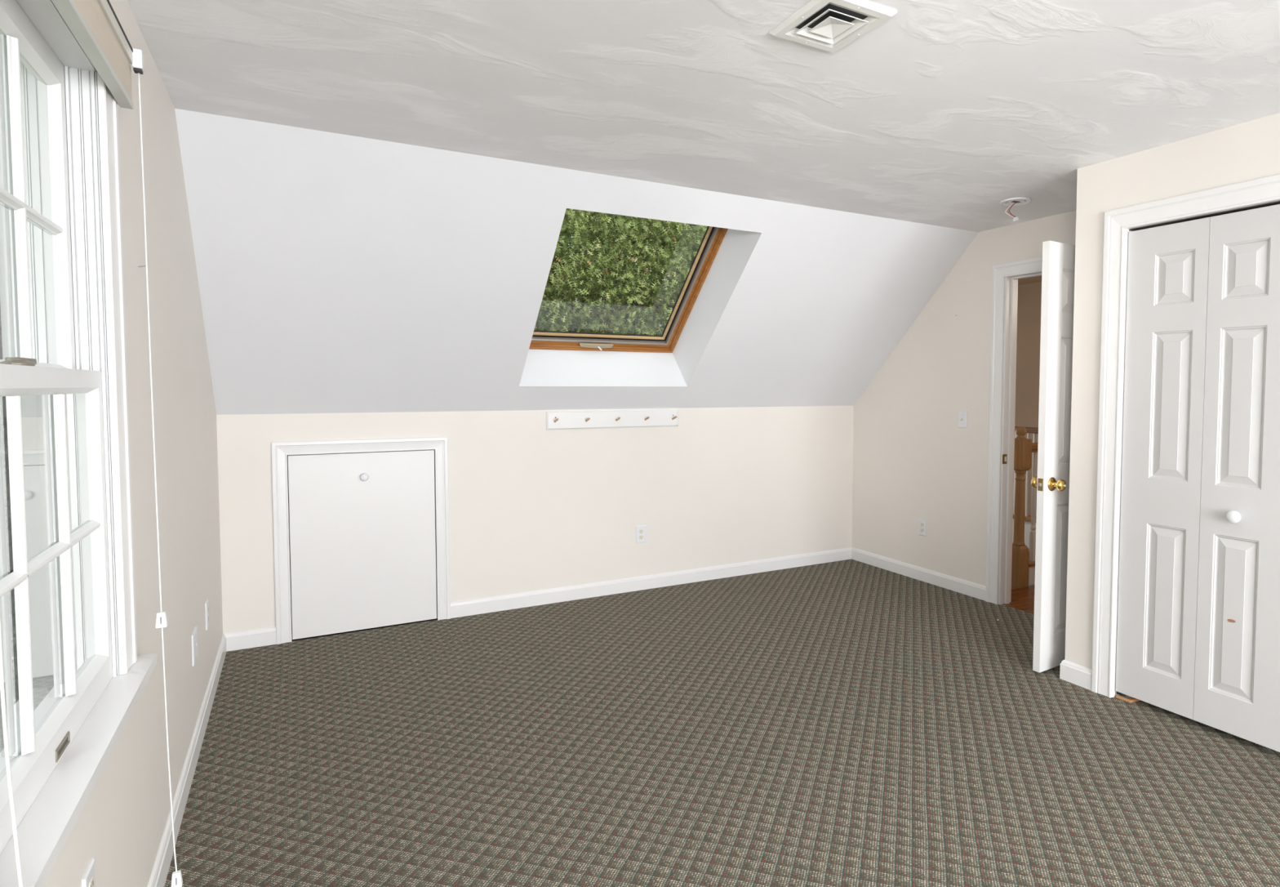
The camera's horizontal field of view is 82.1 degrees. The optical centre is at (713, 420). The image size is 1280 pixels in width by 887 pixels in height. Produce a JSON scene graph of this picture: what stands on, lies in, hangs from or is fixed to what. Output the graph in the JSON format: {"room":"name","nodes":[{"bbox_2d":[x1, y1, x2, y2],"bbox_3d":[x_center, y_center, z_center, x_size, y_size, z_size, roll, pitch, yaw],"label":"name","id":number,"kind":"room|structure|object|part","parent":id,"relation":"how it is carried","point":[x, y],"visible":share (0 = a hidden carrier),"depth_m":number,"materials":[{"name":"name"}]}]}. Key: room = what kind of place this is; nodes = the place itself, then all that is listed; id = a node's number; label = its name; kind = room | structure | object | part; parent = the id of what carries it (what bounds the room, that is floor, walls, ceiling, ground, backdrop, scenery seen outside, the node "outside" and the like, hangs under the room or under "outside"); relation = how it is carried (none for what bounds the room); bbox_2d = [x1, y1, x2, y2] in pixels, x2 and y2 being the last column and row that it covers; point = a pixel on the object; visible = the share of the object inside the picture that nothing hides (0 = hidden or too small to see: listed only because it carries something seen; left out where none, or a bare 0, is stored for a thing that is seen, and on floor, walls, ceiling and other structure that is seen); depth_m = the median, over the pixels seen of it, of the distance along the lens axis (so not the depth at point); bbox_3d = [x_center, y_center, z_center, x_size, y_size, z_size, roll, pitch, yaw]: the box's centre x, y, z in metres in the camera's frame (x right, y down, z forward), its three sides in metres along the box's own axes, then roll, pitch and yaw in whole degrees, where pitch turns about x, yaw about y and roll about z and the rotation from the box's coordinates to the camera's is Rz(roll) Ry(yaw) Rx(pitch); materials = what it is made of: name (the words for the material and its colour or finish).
{"room":"bedroom","nodes":[
{"label":"bedroom","id":0,"kind":"room"},
{"bbox_2d":[43,0,222,886],"bbox_3d":[-0.783,0.261,0.517,0.150,2.530,7.420,-1,3,-30],"label":"wall","id":1,"kind":"structure","parent":0,"point":[121,824],"depth_m":2.14,"materials":[{"name":"beige paint"}]},
{"bbox_2d":[0,0,156,886],"bbox_3d":[-1.152,-0.080,1.203,0.200,1.478,1.059,-1,3,-30],"label":"window","id":2,"kind":"structure","parent":1,"relation":"in","point":[74,676],"depth_m":1.36,"materials":[{"name":"white vinyl"},{"name":"clear glass"},{"name":"white paint"}]},
{"bbox_3d":[-1.169,-0.382,1.179,0.001,0.562,0.713,-1,3,-30],"label":"pane","id":3,"kind":"part","parent":2,"relation":"part of","materials":[{"name":"clear glass"}]},
{"bbox_3d":[-1.168,-0.389,1.179,0.036,0.661,0.801,-1,3,-30],"label":"sash","id":4,"kind":"part","parent":2,"relation":"part of","materials":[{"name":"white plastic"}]},
{"bbox_3d":[-1.134,0.233,1.229,0.001,0.553,0.713,-1,3,-30],"label":"pane","id":5,"kind":"part","parent":2,"relation":"part of","materials":[{"name":"clear glass"}]},
{"bbox_3d":[-1.133,0.243,1.230,0.036,0.668,0.801,-1,3,-30],"label":"sash","id":6,"kind":"part","parent":2,"relation":"part of","materials":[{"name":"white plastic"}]},
{"bbox_2d":[0,0,182,886],"bbox_3d":[-1.067,0.164,1.273,0.068,1.966,1.021,-1,3,-30],"label":"window shade","id":7,"kind":"object","parent":2,"relation":"attached to","point":[95,24],"visible":1,"depth_m":1.47,"materials":[{"name":"grey fabric"}]},
{"bbox_3d":[-0.836,-0.092,0.844,0.013,1.335,0.036,-2,4,-39],"label":"pull cord","id":8,"kind":"part","parent":7,"relation":"part of","materials":[{"name":"white plastic"}]},
{"bbox_3d":[-1.079,-0.694,1.217,0.025,0.014,1.010,-1,3,-30],"label":"rail","id":9,"kind":"part","parent":7,"relation":"part of","materials":[{"name":"grey"}]},
{"bbox_3d":[-1.306,-0.170,1.694,0.005,1.247,0.011,2,3,31],"label":"pull cord","id":10,"kind":"part","parent":7,"relation":"part of","materials":[{"name":"white fabric"}]},
{"bbox_3d":[-1.300,0.788,1.746,0.015,0.606,0.004,-2,4,-39],"label":"pull cord","id":11,"kind":"part","parent":7,"relation":"part of","materials":[{"name":"white fabric"}]},
{"bbox_3d":[-1.100,-0.122,1.231,0.019,1.396,0.999,-1,3,-30],"label":"casing","id":12,"kind":"part","parent":2,"relation":"part of","materials":[{"name":"white paint"}]},
{"bbox_2d":[81,857,95,886],"bbox_3d":[-1.146,0.877,1.343,0.007,0.114,0.070,-1,3,-30],"label":"wall outlet","id":13,"kind":"object","parent":1,"relation":"attached to","point":[88,879],"visible":1,"depth_m":1.34,"materials":[{"name":"white plastic"}]},
{"bbox_2d":[88,876,93,886],"bbox_3d":[-1.144,0.857,1.343,0.003,0.029,0.034,-1,3,-30],"label":"receptacle","id":14,"kind":"object","parent":13,"relation":"attached to","point":[91,878],"depth_m":1.34,"materials":[{"name":"grey plastic"}]},
{"bbox_2d":[147,633,226,886],"bbox_3d":[-0.684,1.281,0.554,0.014,0.090,7.300,-1,3,-30],"label":"baseboard","id":15,"kind":"structure","parent":1,"relation":"attached to","point":[164,855],"depth_m":2.39,"materials":[{"name":"white paint"}]},
{"bbox_2d":[191,626,197,666],"bbox_3d":[-1.929,0.837,2.720,0.007,0.114,0.116,-1,3,-30],"label":"wall outlet","id":16,"kind":"object","parent":1,"relation":"attached to","point":[194,635],"visible":1,"depth_m":2.70,"materials":[{"name":"white plastic"}]},
{"bbox_2d":[204,599,208,630],"bbox_3d":[-2.142,0.818,3.094,0.007,0.114,0.070,-1,3,-30],"label":"wall outlet","id":17,"kind":"object","parent":1,"relation":"attached to","point":[206,606],"visible":1,"depth_m":3.07,"materials":[{"name":"white plastic"}]},
{"bbox_2d":[287,449,417,634],"bbox_3d":[-1.978,0.732,4.144,0.834,1.240,0.020,-1,3,-30],"label":"wall","id":18,"kind":"structure","parent":0,"point":[411,450],"depth_m":3.96,"materials":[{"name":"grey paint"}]},
{"bbox_2d":[216,405,853,639],"bbox_3d":[-0.730,0.622,4.769,4.128,1.404,0.120,-1,3,-30],"label":"wall","id":19,"kind":"structure","parent":0,"point":[532,507],"depth_m":4.64,"materials":[{"name":"beige paint"}]},
{"bbox_2d":[271,436,450,644],"bbox_3d":[-1.909,0.628,4.018,0.871,1.058,0.019,-1,3,-30],"label":"door frame","id":20,"kind":"structure","parent":19,"relation":"attached to","point":[280,451],"depth_m":3.91,"materials":[{"name":"white paint"}]},
{"bbox_2d":[288,449,436,639],"bbox_3d":[-1.911,0.662,4.022,0.725,0.978,0.057,-1,3,-30],"label":"door","id":21,"kind":"structure","parent":19,"relation":"in","point":[362,538],"depth_m":4.02,"materials":[{"name":"white paint"}]},
{"bbox_3d":[-1.907,0.305,3.995,0.042,0.042,0.036,-1,3,-30],"label":"knob","id":22,"kind":"part","parent":21,"relation":"part of","materials":[{"name":"white ceramic"}]},
{"bbox_2d":[224,546,851,651],"bbox_3d":[-0.697,1.082,4.733,4.128,0.090,0.014,-1,3,-30],"label":"baseboard","id":23,"kind":"structure","parent":19,"relation":"attached to","point":[255,637],"depth_m":4.72,"materials":[{"name":"white paint"}]},
{"bbox_2d":[546,408,678,429],"bbox_3d":[-0.616,-0.011,4.690,0.907,0.112,0.076,-1,3,-30],"label":"peg rail","id":24,"kind":"object","parent":19,"relation":"attached to","point":[624,418],"visible":1,"depth_m":4.69,"materials":[{"name":"white paint"}]},
{"bbox_2d":[635,524,645,542],"bbox_3d":[-0.478,0.751,4.845,0.070,0.114,0.007,-1,3,-30],"label":"wall outlet","id":25,"kind":"object","parent":19,"relation":"attached to","point":[640,530],"visible":1,"depth_m":4.84,"materials":[{"name":"white plastic"}]},
{"bbox_2d":[174,108,978,414],"bbox_3d":[-0.434,-0.814,4.139,4.380,1.595,1.652,-1,3,-30],"label":"ceiling","id":26,"kind":"structure","parent":0,"point":[337,273],"depth_m":3.65,"materials":[{"name":"white paint"}]},
{"bbox_2d":[528,226,728,352],"bbox_3d":[-0.558,-0.895,4.334,1.203,0.988,1.030,-1,3,-30],"label":"frame","id":27,"kind":"structure","parent":26,"relation":"attached to","point":[712,240],"depth_m":4.66,"materials":[{"name":"brown wood"}]},
{"bbox_2d":[127,0,1279,231],"bbox_3d":[1.417,-1.077,0.869,4.380,0.120,6.269,-1,3,-30],"label":"ceiling","id":28,"kind":"structure","parent":0,"point":[942,113],"depth_m":2.35,"materials":[{"name":"paint"}]},
{"bbox_2d":[769,0,897,53],"bbox_3d":[0.317,-1.063,1.962,0.226,0.016,0.258,-1,3,-30],"label":"ceiling vent","id":29,"kind":"object","parent":28,"relation":"in","point":[828,25],"visible":1,"depth_m":1.95,"materials":[{"name":"white metal"}]},
{"bbox_3d":[0.317,-1.060,1.962,0.082,0.010,0.089,-1,3,-30],"label":"plate","id":30,"kind":"part","parent":29,"relation":"part of","materials":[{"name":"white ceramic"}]},
{"bbox_2d":[1000,197,1031,221],"bbox_3d":[1.594,-1.106,3.852,0.154,0.105,0.154,-1,3,-30],"label":"detector base","id":31,"kind":"object","parent":28,"relation":"attached to","point":[1015,201],"visible":1,"depth_m":3.85,"materials":[{"name":"white plastic"}]},
{"bbox_3d":[1.594,-1.155,3.850,0.154,0.007,0.154,-1,3,-30],"label":"plate","id":32,"kind":"part","parent":31,"relation":"part of","materials":[{"name":"white plastic"}]},
{"bbox_2d":[164,558,1279,886],"bbox_3d":[2.511,1.346,2.360,7.650,0.201,7.570,-1,3,-30],"label":"floor","id":33,"kind":"structure","parent":0,"point":[847,722],"depth_m":2.66,"materials":[{"name":"carpet"}]},
{"bbox_2d":[1011,426,1038,589],"bbox_3d":[2.631,0.679,5.298,1.350,1.316,0.130,-1,3,-30],"label":"stair railing","id":34,"kind":"object","parent":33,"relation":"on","point":[1023,566],"visible":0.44,"depth_m":4.96,"materials":[{"name":"brown wood"}]},
{"bbox_3d":[2.088,1.097,5.003,0.096,0.505,0.096,-1,3,-30],"label":"newel post","id":35,"kind":"part","parent":34,"relation":"part of","materials":[{"name":"brown wood"}]},
{"bbox_3d":[2.668,0.170,5.288,1.234,0.063,0.060,-1,3,-30],"label":"handrail","id":36,"kind":"part","parent":34,"relation":"part of","materials":[{"name":"brown wood"}]},
{"bbox_2d":[1115,690,1141,702],"bbox_3d":[1.804,1.179,3.174,0.068,0.055,0.077,-1,3,-30],"label":"block","id":37,"kind":"object","parent":33,"relation":"on","point":[1119,695],"visible":0.59,"depth_m":3.16,"materials":[{"name":"brown wood"}]},
{"bbox_2d":[852,210,1075,586],"bbox_3d":[2.914,0.169,2.619,0.102,2.530,7.420,-1,3,-30],"label":"wall","id":38,"kind":"structure","parent":0,"point":[913,460],"depth_m":4.93,"materials":[{"name":"beige paint"}]},
{"bbox_2d":[851,546,986,599],"bbox_3d":[1.409,1.065,5.189,0.014,0.090,1.304,-1,3,-30],"label":"baseboard","id":39,"kind":"structure","parent":38,"relation":"attached to","point":[955,584],"depth_m":5.09,"materials":[{"name":"white paint"}]},
{"bbox_2d":[918,518,926,536],"bbox_3d":[1.458,0.741,5.095,0.007,0.114,0.070,-1,3,-30],"label":"wall outlet","id":40,"kind":"object","parent":38,"relation":"attached to","point":[922,522],"visible":1,"depth_m":5.09,"materials":[{"name":"white plastic"}]},
{"bbox_2d":[958,409,967,427],"bbox_3d":[1.621,-0.013,4.763,0.020,0.114,0.070,-1,3,-30],"label":"light switch","id":41,"kind":"object","parent":38,"relation":"attached to","point":[962,414],"visible":1,"depth_m":4.76,"materials":[{"name":"white plastic"}]},
{"bbox_2d":[985,256,1042,604],"bbox_3d":[2.017,0.105,4.177,0.122,2.105,0.975,-1,3,-30],"label":"door frame","id":42,"kind":"structure","parent":38,"relation":"attached to","point":[999,271],"depth_m":4.52,"materials":[{"name":"white paint"}]},
{"bbox_3d":[1.800,0.234,4.508,0.040,0.060,0.002,-1,3,-30],"label":"strike plate","id":43,"kind":"part","parent":42,"relation":"part of","materials":[{"name":"gold metal"}]},
{"bbox_2d":[1031,240,1075,672],"bbox_3d":[1.856,0.170,3.588,0.776,2.008,0.167,-1,3,-30],"label":"door","id":44,"kind":"structure","parent":38,"relation":"in","point":[1051,482],"depth_m":3.43,"materials":[{"name":"white paint"}]},
{"bbox_3d":[1.526,0.296,3.405,0.001,0.058,0.025,-2,3,-33],"label":"latch plate","id":45,"kind":"part","parent":44,"relation":"part of","materials":[{"name":"gold metal"}]},
{"bbox_3d":[1.595,0.295,3.414,0.066,0.066,0.026,-2,3,-33],"label":"knob","id":46,"kind":"part","parent":44,"relation":"part of","materials":[{"name":"gold metal"}]},
{"bbox_2d":[1013,281,1041,515],"bbox_3d":[3.141,1.071,5.775,3.370,5.230,4.600,-1,3,-30],"label":"wall","id":47,"kind":"structure","parent":0,"point":[1029,295],"depth_m":8.21,"materials":[{"name":"paint"}]},
{"bbox_2d":[1017,275,1041,284],"bbox_3d":[3.146,-1.482,5.653,3.370,0.120,4.600,-1,3,-30],"label":"ceiling","id":48,"kind":"structure","parent":0,"point":[1038,278],"depth_m":7.95,"materials":[{"name":"paint"}]},
{"bbox_2d":[1064,112,1279,668],"bbox_3d":[3.169,0.130,1.352,0.706,2.330,4.972,-1,3,-30],"label":"wall","id":49,"kind":"structure","parent":0,"point":[1250,150],"depth_m":3.22,"materials":[{"name":"beige paint"}]},
{"bbox_2d":[1059,659,1091,689],"bbox_3d":[1.963,1.146,3.505,0.720,0.090,0.154,-1,3,-30],"label":"baseboard","id":50,"kind":"structure","parent":49,"relation":"attached to","point":[1080,675],"depth_m":3.33,"materials":[{"name":"white paint"}]},
{"bbox_2d":[1091,173,1279,697],"bbox_3d":[2.101,0.178,2.601,0.119,2.110,1.466,-1,3,-30],"label":"door frame","id":51,"kind":"structure","parent":49,"relation":"attached to","point":[1264,189],"depth_m":3.15,"materials":[{"name":"white paint"}]},
{"bbox_2d":[1115,204,1279,751],"bbox_3d":[1.912,0.202,2.864,0.072,1.980,0.636,-1,3,-30],"label":"door","id":52,"kind":"structure","parent":49,"relation":"in","point":[1198,630],"depth_m":2.86,"materials":[{"name":"white paint"}]},
{"bbox_3d":[1.963,0.359,2.750,0.040,0.048,0.048,-1,3,-30],"label":"knob","id":53,"kind":"part","parent":52,"relation":"part of","materials":[{"name":"white ceramic"}]},
{"bbox_2d":[1128,200,1279,231],"bbox_3d":[2.095,-0.785,2.551,0.022,0.004,1.286,-1,3,-30],"label":"door track","id":54,"kind":"object","parent":49,"relation":"attached to","point":[1274,202],"visible":1,"depth_m":2.84,"materials":[{"name":"grey"}]},
{"label":"outside","id":55,"kind":"structure","parent":0,"visible":0},
{"bbox_3d":[-2.502,4.417,3.876,60.000,0.100,60.000,-1,3,-30],"label":"ground","id":56,"kind":"structure","parent":55,"visible":0},
{"bbox_2d":[0,304,13,637],"bbox_3d":[-9.630,-0.019,9.459,7.244,10.579,3.454,-1,3,-26],"label":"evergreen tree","id":57,"kind":"object","parent":56,"relation":"on","point":[3,404],"visible":0.02,"depth_m":8.93,"materials":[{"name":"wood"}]},
{"bbox_2d":[533,208,707,335],"bbox_3d":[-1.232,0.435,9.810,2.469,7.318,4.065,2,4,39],"label":"oak tree","id":58,"kind":"object","parent":56,"relation":"on","point":[685,240],"visible":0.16,"depth_m":8.29,"materials":[{"name":"green plant"}]}
]}

